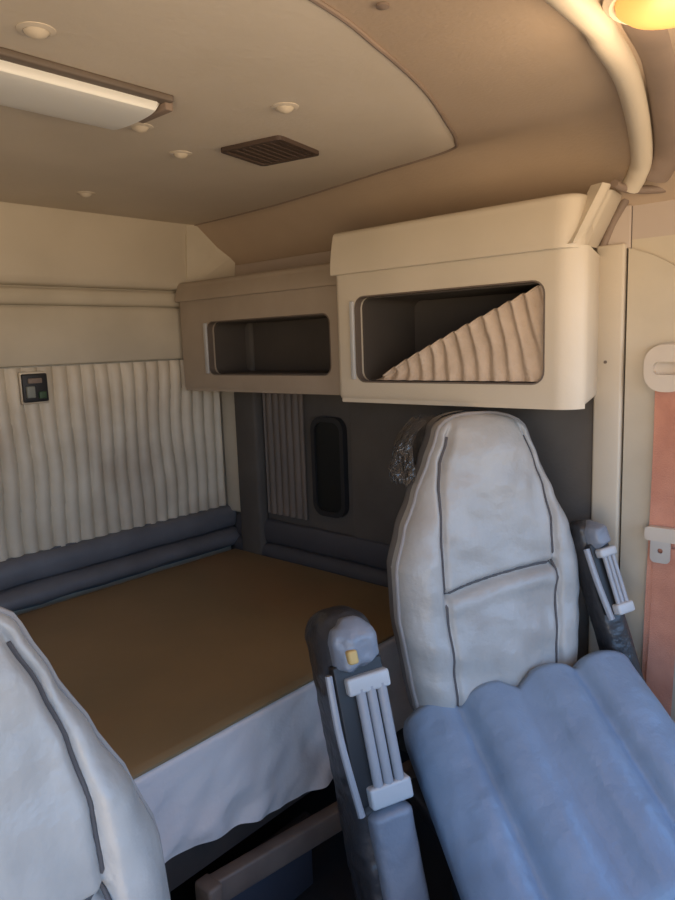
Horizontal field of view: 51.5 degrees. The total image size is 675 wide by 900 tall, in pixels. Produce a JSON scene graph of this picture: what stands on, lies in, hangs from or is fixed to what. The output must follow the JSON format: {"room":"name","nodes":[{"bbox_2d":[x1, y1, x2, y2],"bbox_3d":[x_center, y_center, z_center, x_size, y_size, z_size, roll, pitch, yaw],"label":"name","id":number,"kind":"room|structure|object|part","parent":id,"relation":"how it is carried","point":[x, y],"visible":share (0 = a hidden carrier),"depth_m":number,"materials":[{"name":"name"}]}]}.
{"room":"vehicle interior","nodes":[
{"label":"vehicle interior","id":0,"kind":"room"},
{"bbox_2d":[0,285,230,614],"bbox_3d":[-1.223,0.197,2.007,0.050,1.950,2.372,6,12,41],"label":"wall","id":1,"kind":"structure","parent":0,"point":[77,594],"depth_m":2.45,"materials":[{"name":"beige plastic"}]},
{"bbox_2d":[18,371,48,404],"bbox_3d":[-0.941,-0.193,2.179,0.028,0.100,0.088,6,12,41],"label":"switch panel","id":2,"kind":"object","parent":1,"relation":"attached to","point":[33,385],"visible":1,"depth_m":2.17,"materials":[{"name":"black plastic"}]},
{"bbox_2d":[16,21,55,39],"bbox_3d":[-0.413,-0.571,0.962,0.052,0.012,0.052,6,12,41],"label":"button","id":3,"kind":"object","parent":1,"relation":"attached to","point":[33,30],"visible":1,"depth_m":0.95,"materials":[{"name":"beige plastic"}]},
{"bbox_2d":[76,191,95,197],"bbox_3d":[-0.705,-0.714,1.962,0.052,0.012,0.052,6,12,41],"label":"button","id":4,"kind":"object","parent":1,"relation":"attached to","point":[86,194],"visible":1,"depth_m":1.95,"materials":[{"name":"beige plastic"}]},
{"bbox_2d":[0,47,173,129],"bbox_3d":[-0.650,-0.552,0.962,0.185,0.032,0.900,6,12,41],"label":"ceiling light","id":5,"kind":"object","parent":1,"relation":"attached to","point":[29,83],"visible":1,"depth_m":1.15,"materials":[{"name":"white plastic"}]},
{"bbox_2d":[0,286,179,307],"bbox_3d":[-1.251,-0.416,1.843,0.031,0.054,2.160,6,12,41],"label":"trim","id":6,"kind":"structure","parent":1,"relation":"attached to","point":[8,295],"depth_m":2.29,"materials":[{"name":"beige plastic"}]},
{"bbox_2d":[0,307,182,367],"bbox_3d":[-1.235,-0.297,1.878,0.027,0.183,2.200,6,12,41],"label":"trim","id":7,"kind":"structure","parent":1,"relation":"attached to","point":[29,336],"depth_m":2.31,"materials":[{"name":"beige plastic"}]},
{"bbox_2d":[0,202,186,290],"bbox_3d":[-1.262,-0.558,1.786,0.069,0.232,2.100,6,12,41],"label":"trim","id":8,"kind":"structure","parent":1,"relation":"attached to","point":[40,246],"depth_m":2.26,"materials":[{"name":"beige plastic"}]},
{"bbox_2d":[0,360,225,561],"bbox_3d":[-1.209,0.120,1.955,0.036,0.658,2.235,6,12,41],"label":"curtain","id":9,"kind":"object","parent":1,"relation":"attached to","point":[114,447],"depth_m":2.39,"materials":[{"name":"beige fabric"}]},
{"bbox_2d":[127,123,152,132],"bbox_3d":[-0.393,-0.638,1.393,0.052,0.012,0.052,6,12,41],"label":"button","id":10,"kind":"object","parent":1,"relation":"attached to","point":[137,127],"visible":0.96,"depth_m":1.38,"materials":[{"name":"beige plastic"}]},
{"bbox_2d":[169,150,191,158],"bbox_3d":[-0.357,-0.670,1.596,0.052,0.012,0.052,6,12,41],"label":"button","id":11,"kind":"object","parent":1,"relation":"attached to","point":[180,154],"visible":1,"depth_m":1.58,"materials":[{"name":"beige plastic"}]},
{"bbox_2d":[0,504,389,611],"bbox_3d":[-0.795,0.508,1.674,1.044,0.204,2.267,6,12,41],"label":"padding","id":12,"kind":"object","parent":1,"relation":"attached to","point":[29,580],"visible":0.72,"depth_m":2.43,"materials":[{"name":"blue fabric"}]},
{"bbox_2d":[185,224,234,281],"bbox_3d":[-0.483,-0.709,2.593,0.135,0.232,0.162,6,12,41],"label":"trim","id":13,"kind":"structure","parent":1,"relation":"attached to","point":[204,260],"depth_m":2.57,"materials":[{"name":"beige plastic"}]},
{"bbox_2d":[221,135,318,165],"bbox_3d":[-0.152,-0.677,1.590,0.166,0.009,0.166,3,10,30],"label":"air vent","id":14,"kind":"object","parent":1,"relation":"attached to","point":[277,149],"visible":1,"depth_m":1.57,"materials":[{"name":"brown plastic"}]},
{"bbox_2d":[271,102,298,113],"bbox_3d":[-0.098,-0.635,1.308,0.052,0.012,0.052,6,12,41],"label":"button","id":15,"kind":"object","parent":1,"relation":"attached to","point":[283,107],"visible":1,"depth_m":1.30,"materials":[{"name":"beige plastic"}]},
{"bbox_2d":[0,0,454,224],"bbox_3d":[-0.579,-0.634,1.365,1.485,0.004,1.850,6,12,41],"label":"ceiling","id":16,"kind":"structure","parent":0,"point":[224,64],"depth_m":1.33,"materials":[{"name":"beige fabric"}]},
{"bbox_2d":[170,749,453,899],"bbox_3d":[-0.014,1.253,1.109,3.200,0.050,2.372,6,12,41],"label":"floor","id":17,"kind":"structure","parent":0,"point":[332,880],"depth_m":1.89,"materials":[{"name":"rubber"}]},
{"bbox_2d":[0,606,170,899],"bbox_3d":[-0.229,0.747,0.621,0.765,1.112,0.570,6,12,41],"label":"seat","id":18,"kind":"object","parent":17,"relation":"on","point":[76,824],"visible":1,"depth_m":0.81,"materials":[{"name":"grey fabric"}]},
{"bbox_2d":[165,760,415,899],"bbox_3d":[-0.711,0.954,1.670,1.073,0.400,2.240,6,12,41],"label":"bed base","id":19,"kind":"object","parent":17,"relation":"on","point":[280,867],"visible":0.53,"depth_m":1.60,"materials":[{"name":"brown laminate"}]},
{"bbox_3d":[-0.272,0.943,1.482,0.055,0.064,0.038,6,12,41],"label":"rail","id":20,"kind":"part","parent":19,"relation":"part of","materials":[{"name":"brown laminate"}]},
{"bbox_3d":[-0.181,1.037,1.668,0.020,0.200,0.330,6,12,41],"label":"storage panel","id":21,"kind":"part","parent":19,"relation":"part of","materials":[{"name":"plastic"}]},
{"bbox_3d":[-0.763,0.674,1.661,0.965,0.159,2.225,6,12,41],"label":"mattress","id":22,"kind":"object","parent":19,"relation":"on","visible":0},
{"bbox_2d":[17,548,393,779],"bbox_3d":[-0.768,0.583,1.643,0.992,0.016,2.207,6,12,41],"label":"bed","id":23,"kind":"object","parent":22,"relation":"on","point":[161,663],"visible":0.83,"depth_m":1.91,"materials":[{"name":"brown fabric"}]},
{"bbox_2d":[134,636,412,862],"bbox_3d":[-0.412,0.765,1.359,0.107,0.281,2.218,6,12,41],"label":"sheet","id":24,"kind":"object","parent":22,"relation":"on","point":[264,761],"visible":0.38,"depth_m":1.54,"materials":[{"name":"white fabric"}]},
{"bbox_2d":[305,410,674,899],"bbox_3d":[0.390,0.545,1.469,0.809,1.203,0.772,-5,9,-21],"label":"seat","id":25,"kind":"object","parent":17,"relation":"on","point":[542,772],"visible":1,"depth_m":1.48,"materials":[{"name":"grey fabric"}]},
{"bbox_3d":[0.057,0.680,1.476,0.131,0.700,0.162,-10,-2,-20],"label":"armrest","id":26,"kind":"part","parent":25,"relation":"part of","materials":[{"name":"plastic"}]},
{"bbox_3d":[0.358,0.273,1.658,0.489,0.713,0.250,-2,8,-21],"label":"backrest","id":27,"kind":"part","parent":25,"relation":"part of","materials":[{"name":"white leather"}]},
{"bbox_2d":[403,650,674,899],"bbox_3d":[0.469,0.700,1.425,0.553,0.177,0.540,-14,37,-7],"label":"cushion","id":28,"kind":"object","parent":25,"relation":"on","point":[541,775],"depth_m":1.39,"materials":[{"name":"blue fabric"}]},
{"bbox_3d":[0.653,0.380,1.717,0.073,0.432,0.082,-13,-7,-20],"label":"armrest","id":29,"kind":"part","parent":25,"relation":"part of","materials":[{"name":"plastic"}]},
{"bbox_2d":[195,0,674,264],"bbox_3d":[-0.058,-0.529,0.820,3.150,0.205,2.272,6,12,41],"label":"ceiling","id":30,"kind":"structure","parent":0,"point":[533,112],"depth_m":1.48,"materials":[{"name":"beige plastic"}]},
{"bbox_2d":[376,2,388,9],"bbox_3d":[0.060,-0.590,0.932,0.018,0.006,0.018,6,12,41],"label":"button","id":31,"kind":"object","parent":30,"relation":"attached to","point":[380,5],"visible":1,"depth_m":0.93,"materials":[{"name":"beige plastic"}]},
{"bbox_2d":[602,0,674,29],"bbox_3d":[0.442,-0.584,0.914,0.180,0.035,0.180,6,12,41],"label":"recessed light","id":32,"kind":"object","parent":30,"relation":"in","point":[639,14],"visible":1,"depth_m":0.92,"materials":[{"name":"yellow"}]},
{"bbox_2d":[231,200,674,568],"bbox_3d":[0.724,0.157,1.819,3.200,1.950,0.050,6,12,41],"label":"wall","id":33,"kind":"structure","parent":0,"point":[314,405],"depth_m":2.37,"materials":[{"name":"plastic"}]},
{"bbox_2d":[221,391,240,511],"bbox_3d":[-0.410,-0.057,2.752,0.100,0.610,0.026,6,12,41],"label":"trim","id":34,"kind":"structure","parent":33,"relation":"attached to","point":[227,398],"depth_m":2.75,"materials":[{"name":"beige plastic"}]},
{"bbox_2d":[234,323,267,554],"bbox_3d":[-0.334,-0.096,2.660,0.120,1.010,0.049,6,12,41],"label":"trim","id":35,"kind":"structure","parent":33,"relation":"attached to","point":[248,405],"depth_m":2.65,"materials":[{"name":"grey plastic"}]},
{"bbox_2d":[175,263,339,394],"bbox_3d":[-0.197,-0.395,2.360,0.837,0.388,0.225,6,12,41],"label":"upper cabinet","id":36,"kind":"object","parent":33,"relation":"attached to","point":[293,314],"visible":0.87,"depth_m":2.37,"materials":[{"name":"beige plastic"}]},
{"bbox_3d":[-0.114,-0.360,2.404,0.567,0.172,0.009,6,12,41],"label":"panel","id":37,"kind":"part","parent":36,"relation":"part of","materials":[{"name":"brown plastic"}]},
{"bbox_2d":[262,393,307,519],"bbox_3d":[-0.192,0.011,2.572,0.205,0.475,0.018,6,12,41],"label":"curtain","id":38,"kind":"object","parent":33,"relation":"attached to","point":[283,414],"depth_m":2.56,"materials":[{"name":"grey fabric"}]},
{"bbox_2d":[194,0,458,225],"bbox_3d":[-0.164,-0.646,1.346,0.854,0.008,2.366,-1,9,4],"label":"trim","id":39,"kind":"structure","parent":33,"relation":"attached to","point":[320,3],"depth_m":1.22,"materials":[{"name":"beige plastic"}]},
{"bbox_2d":[310,416,348,517],"bbox_3d":[-0.027,0.060,2.430,0.150,0.350,0.023,6,12,41],"label":"window","id":40,"kind":"structure","parent":33,"relation":"in","point":[329,452],"depth_m":2.42,"materials":[{"name":"black glass"}]},
{"bbox_3d":[-0.026,0.059,2.432,0.118,0.316,0.012,6,12,41],"label":"glass","id":41,"kind":"part","parent":40,"relation":"part of","materials":[{"name":"black glass"}]},
{"bbox_2d":[235,205,631,275],"bbox_3d":[0.115,-0.592,2.190,1.569,0.100,0.010,6,12,41],"label":"trim","id":42,"kind":"structure","parent":33,"relation":"attached to","point":[621,233],"depth_m":2.36,"materials":[{"name":"beige plastic"}]},
{"bbox_2d":[350,397,593,752],"bbox_3d":[0.370,0.436,2.147,0.820,1.225,0.013,6,12,41],"label":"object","id":43,"kind":"structure","parent":33,"relation":"attached to","point":[387,438],"depth_m":2.18,"materials":[{"name":"grey plastic"}]},
{"bbox_2d":[330,182,628,409],"bbox_3d":[0.356,-0.370,1.810,0.713,0.485,0.319,6,12,41],"label":"upper cabinet","id":44,"kind":"object","parent":33,"relation":"attached to","point":[497,306],"visible":1,"depth_m":1.67,"materials":[{"name":"beige plastic"}]},
{"bbox_3d":[0.432,-0.315,1.919,0.531,0.216,0.009,6,12,41],"label":"panel","id":45,"kind":"part","parent":44,"relation":"part of","materials":[{"name":"beige fabric"}]},
{"bbox_3d":[0.669,-0.544,1.694,0.076,0.124,0.023,6,12,41],"label":"trim","id":46,"kind":"part","parent":44,"relation":"part of","materials":[{"name":"beige plastic"}]},
{"bbox_2d":[544,0,652,193],"bbox_3d":[0.024,-0.503,0.737,0.222,0.165,2.166,6,12,41],"label":"trim","id":47,"kind":"structure","parent":33,"relation":"attached to","point":[603,34],"depth_m":1.15,"materials":[{"name":"beige plastic"}]},
{"bbox_2d":[588,243,627,653],"bbox_3d":[0.695,0.288,1.820,0.070,1.592,0.024,6,12,41],"label":"trim","id":48,"kind":"structure","parent":33,"relation":"attached to","point":[608,401],"depth_m":1.74,"materials":[{"name":"beige plastic"}]},
{"bbox_2d":[611,179,665,193],"bbox_3d":[0.698,-0.595,1.582,0.185,0.025,0.048,-3,9,-8],"label":"trim","id":49,"kind":"structure","parent":33,"relation":"attached to","point":[615,184],"depth_m":1.59,"materials":[{"name":"beige plastic"}]},
{"bbox_2d":[620,248,674,722],"bbox_3d":[0.923,0.306,1.623,0.522,1.560,0.014,6,12,41],"label":"trim","id":50,"kind":"structure","parent":33,"relation":"attached to","point":[651,278],"depth_m":1.71,"materials":[{"name":"beige plastic"}]},
{"bbox_2d":[621,23,674,182],"bbox_3d":[0.072,-0.512,0.709,0.235,0.154,2.175,6,12,41],"label":"trim","id":51,"kind":"structure","parent":33,"relation":"attached to","point":[654,48],"depth_m":1.26,"materials":[{"name":"beige plastic"}]},
{"bbox_2d":[642,343,674,716],"bbox_3d":[0.792,0.415,1.726,0.105,1.342,0.036,6,12,41],"label":"belt","id":52,"kind":"object","parent":33,"relation":"attached to","point":[658,658],"visible":0.57,"depth_m":1.69,"materials":[{"name":"pink fabric"}]},
{"bbox_3d":[0.777,0.243,1.686,0.046,0.060,0.004,6,12,41],"label":"tongue plate","id":53,"kind":"part","parent":52,"relation":"part of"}
]}

